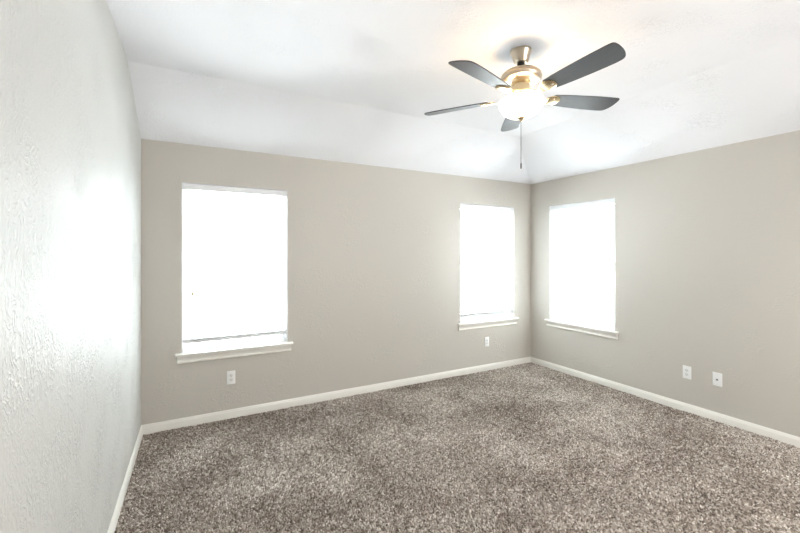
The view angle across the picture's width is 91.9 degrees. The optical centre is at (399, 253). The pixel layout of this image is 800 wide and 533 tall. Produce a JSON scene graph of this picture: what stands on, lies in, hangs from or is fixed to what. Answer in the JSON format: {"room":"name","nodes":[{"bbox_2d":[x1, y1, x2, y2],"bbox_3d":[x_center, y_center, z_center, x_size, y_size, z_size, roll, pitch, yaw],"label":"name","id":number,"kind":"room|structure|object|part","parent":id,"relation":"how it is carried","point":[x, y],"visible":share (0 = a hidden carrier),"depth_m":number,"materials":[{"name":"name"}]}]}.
{"room":"empty bedroom","nodes":[
{"label":"empty bedroom","id":0,"kind":"room"},
{"bbox_2d":[0,0,140,532],"bbox_3d":[-0.974,0.067,0.837,0.141,3.050,5.277,0,0,-28],"label":"wall","id":1,"kind":"structure","parent":0,"point":[70,137],"depth_m":1.34,"materials":[{"name":"grey paint"}]},
{"bbox_2d":[107,426,142,532],"bbox_3d":[-0.935,1.465,0.929,0.014,0.082,5.123,0,0,-28],"label":"baseboard","id":2,"kind":"structure","parent":1,"relation":"attached to","point":[114,520],"depth_m":2.40,"materials":[{"name":"white paint"}]},
{"bbox_2d":[141,139,530,424],"bbox_3d":[-0.206,0.067,4.329,4.759,3.050,0.140,0,0,-28],"label":"wall","id":3,"kind":"structure","parent":0,"point":[373,252],"depth_m":4.00,"materials":[{"name":"grey paint"}]},
{"bbox_2d":[227,370,234,384],"bbox_3d":[-1.539,1.133,3.525,0.072,0.120,0.009,0,0,-28],"label":"wall outlet","id":4,"kind":"object","parent":3,"relation":"attached to","point":[230,374],"visible":1,"depth_m":3.52,"materials":[{"name":"white plastic"}]},
{"bbox_2d":[175,182,292,363],"bbox_3d":[-1.512,0.169,3.595,0.991,1.563,0.181,0,0,-28],"label":"window","id":5,"kind":"structure","parent":3,"relation":"in","point":[190,353],"depth_m":3.56,"materials":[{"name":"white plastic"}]},
{"bbox_3d":[-1.499,0.875,3.571,0.991,0.022,0.126,0,0,-28],"label":"sill","id":6,"kind":"part","parent":5,"relation":"part of","materials":[{"name":"white paint"}]},
{"bbox_3d":[-1.535,0.473,3.638,0.851,0.737,0.022,0,0,-28],"label":"sash","id":7,"kind":"part","parent":5,"relation":"part of","materials":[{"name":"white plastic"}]},
{"bbox_2d":[182,183,286,343],"bbox_3d":[-1.499,0.092,3.572,0.888,1.401,0.077,0,0,-28],"label":"window blind","id":8,"kind":"object","parent":5,"relation":"attached to","point":[229,206],"visible":1,"depth_m":3.56,"materials":[{"name":"white plastic"}]},
{"bbox_3d":[-1.821,0.114,3.413,0.001,1.337,0.029,0,0,-28],"label":"ladder cord","id":9,"kind":"part","parent":8,"relation":"part of","materials":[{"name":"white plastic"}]},
{"bbox_3d":[-1.505,0.784,3.583,0.880,0.016,0.028,0,0,-28],"label":"rail","id":10,"kind":"part","parent":8,"relation":"part of","materials":[{"name":"white plastic"}]},
{"bbox_2d":[141,357,530,433],"bbox_3d":[-0.169,1.465,4.261,4.479,0.082,0.014,0,0,-28],"label":"baseboard","id":11,"kind":"structure","parent":3,"relation":"attached to","point":[157,427],"depth_m":3.87,"materials":[{"name":"white paint"}]},
{"bbox_2d":[485,337,488,346],"bbox_3d":[1.113,1.135,4.956,0.072,0.120,0.009,0,0,-28],"label":"wall outlet","id":12,"kind":"object","parent":3,"relation":"attached to","point":[486,338],"visible":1,"depth_m":4.95,"materials":[{"name":"white plastic"}]},
{"bbox_2d":[457,203,518,330],"bbox_3d":[1.117,0.169,5.014,0.991,1.563,0.181,0,0,-28],"label":"window","id":13,"kind":"structure","parent":3,"relation":"in","point":[502,319],"depth_m":5.07,"materials":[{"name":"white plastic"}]},
{"bbox_3d":[1.094,0.473,5.056,0.851,0.737,0.022,0,0,-28],"label":"sash","id":14,"kind":"part","parent":13,"relation":"part of","materials":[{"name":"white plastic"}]},
{"bbox_3d":[1.088,0.126,5.067,0.897,1.477,0.060,0,0,-28],"label":"frame","id":15,"kind":"part","parent":13,"relation":"part of","materials":[{"name":"white plastic"}]},
{"bbox_2d":[460,204,513,317],"bbox_3d":[1.129,0.112,4.991,0.888,1.441,0.077,0,0,-28],"label":"window blind","id":16,"kind":"object","parent":13,"relation":"attached to","point":[486,250],"visible":0.91,"depth_m":4.99,"materials":[{"name":"white plastic"}]},
{"bbox_3d":[1.123,0.800,5.002,0.880,0.016,0.028,0,0,-28],"label":"rail","id":17,"kind":"part","parent":16,"relation":"part of","materials":[{"name":"white plastic"}]},
{"bbox_3d":[1.130,0.875,4.990,0.991,0.022,0.126,0,0,-28],"label":"sill","id":18,"kind":"part","parent":13,"relation":"part of","materials":[{"name":"white paint"}]},
{"bbox_3d":[1.093,0.473,5.057,0.805,0.691,0.003,0,0,-28],"label":"pane","id":19,"kind":"part","parent":13,"relation":"part of","materials":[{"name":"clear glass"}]},
{"bbox_2d":[106,0,799,183],"bbox_3d":[1.048,-1.143,2.007,4.657,0.427,5.217,0,0,-28],"label":"ceiling","id":20,"kind":"structure","parent":0,"point":[348,81],"depth_m":2.73,"materials":[{"name":"white paint"}]},
{"bbox_2d":[424,42,625,168],"bbox_3d":[0.777,-0.905,2.402,1.281,0.743,1.240,0,0,-28],"label":"ceiling fan","id":21,"kind":"object","parent":20,"relation":"hanging from","point":[523,102],"visible":1,"depth_m":2.35,"materials":[{"name":"silver metal"}]},
{"bbox_3d":[0.379,-0.984,2.644,0.459,0.006,0.144,0,13,27],"label":"blade","id":22,"kind":"part","parent":21,"relation":"part of","materials":[{"name":"grey wood"}]},
{"bbox_3d":[0.456,-0.984,2.139,0.459,0.006,0.144,0,13,-45],"label":"blade","id":23,"kind":"part","parent":21,"relation":"part of","materials":[{"name":"grey wood"}]},
{"bbox_3d":[0.615,-0.983,2.522,0.196,0.041,0.092,0,13,27],"label":"blade arm","id":24,"kind":"part","parent":21,"relation":"part of","materials":[{"name":"gold metal"}]},
{"bbox_3d":[0.645,-0.983,2.326,0.196,0.041,0.092,0,13,-45],"label":"blade arm","id":25,"kind":"part","parent":21,"relation":"part of","materials":[{"name":"gold metal"}]},
{"bbox_3d":[0.835,-0.984,2.873,0.144,0.006,0.458,-13,-2,9],"label":"blade","id":26,"kind":"part","parent":21,"relation":"part of","materials":[{"name":"grey laminate"}]},
{"bbox_3d":[0.764,-0.908,2.445,0.274,0.103,0.274,0,0,-28],"label":"lamp shade","id":27,"kind":"part","parent":21,"relation":"part of","materials":[{"name":"white glass"}]},
{"bbox_3d":[0.843,-0.983,2.296,0.092,0.041,0.196,15,-7,-27],"label":"blade arm","id":28,"kind":"part","parent":21,"relation":"part of","materials":[{"name":"gold metal"}]},
{"bbox_3d":[0.930,-0.983,2.476,0.196,0.041,0.092,0,-13,-11],"label":"blade arm","id":29,"kind":"part","parent":21,"relation":"part of","materials":[{"name":"gold metal"}]},
{"bbox_3d":[0.967,-0.984,2.061,0.144,0.006,0.458,15,-7,-27],"label":"blade","id":30,"kind":"part","parent":21,"relation":"part of","materials":[{"name":"grey laminate"}]},
{"bbox_3d":[1.191,-0.984,2.525,0.458,0.006,0.144,0,-13,-11],"label":"blade","id":31,"kind":"part","parent":21,"relation":"part of","materials":[{"name":"grey laminate"}]},
{"bbox_2d":[115,374,798,532],"bbox_3d":[1.072,1.546,1.963,5.079,0.080,5.437,0,0,-28],"label":"floor","id":32,"kind":"structure","parent":0,"point":[468,374],"depth_m":2.36,"materials":[{"name":"grey carpet"}]},
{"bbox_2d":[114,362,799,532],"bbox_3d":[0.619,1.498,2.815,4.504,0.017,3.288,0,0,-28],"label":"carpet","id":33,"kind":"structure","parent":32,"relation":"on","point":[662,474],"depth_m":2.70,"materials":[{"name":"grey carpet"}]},
{"bbox_2d":[531,130,799,436],"bbox_3d":[3.135,0.067,3.055,0.141,3.050,5.277,0,0,-29],"label":"wall","id":34,"kind":"structure","parent":0,"point":[707,241],"depth_m":3.58,"materials":[{"name":"grey paint"}]},
{"bbox_2d":[544,198,618,339],"bbox_3d":[2.204,0.169,4.688,0.181,1.563,0.972,0,0,-29],"label":"window","id":35,"kind":"structure","parent":34,"relation":"in","point":[568,325],"depth_m":4.76,"materials":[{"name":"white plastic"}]},
{"bbox_3d":[2.180,0.875,4.675,0.126,0.022,0.972,0,0,-29],"label":"sill","id":36,"kind":"part","parent":35,"relation":"part of","materials":[{"name":"white paint"}]},
{"bbox_2d":[550,198,614,328],"bbox_3d":[2.182,0.119,4.676,0.077,1.456,0.869,0,0,-29],"label":"window blind","id":37,"kind":"object","parent":35,"relation":"attached to","point":[604,211],"visible":0.97,"depth_m":4.64,"materials":[{"name":"white plastic"}]},
{"bbox_3d":[2.192,0.141,4.682,0.029,1.392,0.001,0,0,-29],"label":"ladder cord","id":38,"kind":"part","parent":37,"relation":"part of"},
{"bbox_3d":[2.192,0.839,4.682,0.028,0.016,0.861,0,0,-29],"label":"rail","id":39,"kind":"part","parent":37,"relation":"part of","materials":[{"name":"white plastic"}]},
{"bbox_3d":[2.257,0.126,4.718,0.060,1.477,0.878,0,0,-29],"label":"frame","id":40,"kind":"part","parent":35,"relation":"part of","materials":[{"name":"white plastic"}]},
{"bbox_3d":[2.247,0.473,4.712,0.022,0.737,0.832,0,0,-29],"label":"sash","id":41,"kind":"part","parent":35,"relation":"part of","materials":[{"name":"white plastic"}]},
{"bbox_2d":[531,357,799,447],"bbox_3d":[3.037,1.465,3.073,0.014,0.082,5.123,0,0,-29],"label":"baseboard","id":42,"kind":"structure","parent":34,"relation":"attached to","point":[783,437],"depth_m":3.68,"materials":[{"name":"white paint"}]},
{"bbox_2d":[683,365,690,379],"bbox_3d":[2.715,1.128,3.661,0.009,0.120,0.072,0,0,-29],"label":"wall outlet","id":43,"kind":"object","parent":34,"relation":"attached to","point":[686,369],"visible":1,"depth_m":3.66,"materials":[{"name":"white plastic"}]},
{"bbox_2d":[713,372,721,386],"bbox_3d":[2.831,1.126,3.452,0.009,0.120,0.072,0,0,-29],"label":"wall jack","id":44,"kind":"object","parent":34,"relation":"attached to","point":[717,377],"visible":1,"depth_m":3.45,"materials":[{"name":"white plastic"}]}
]}

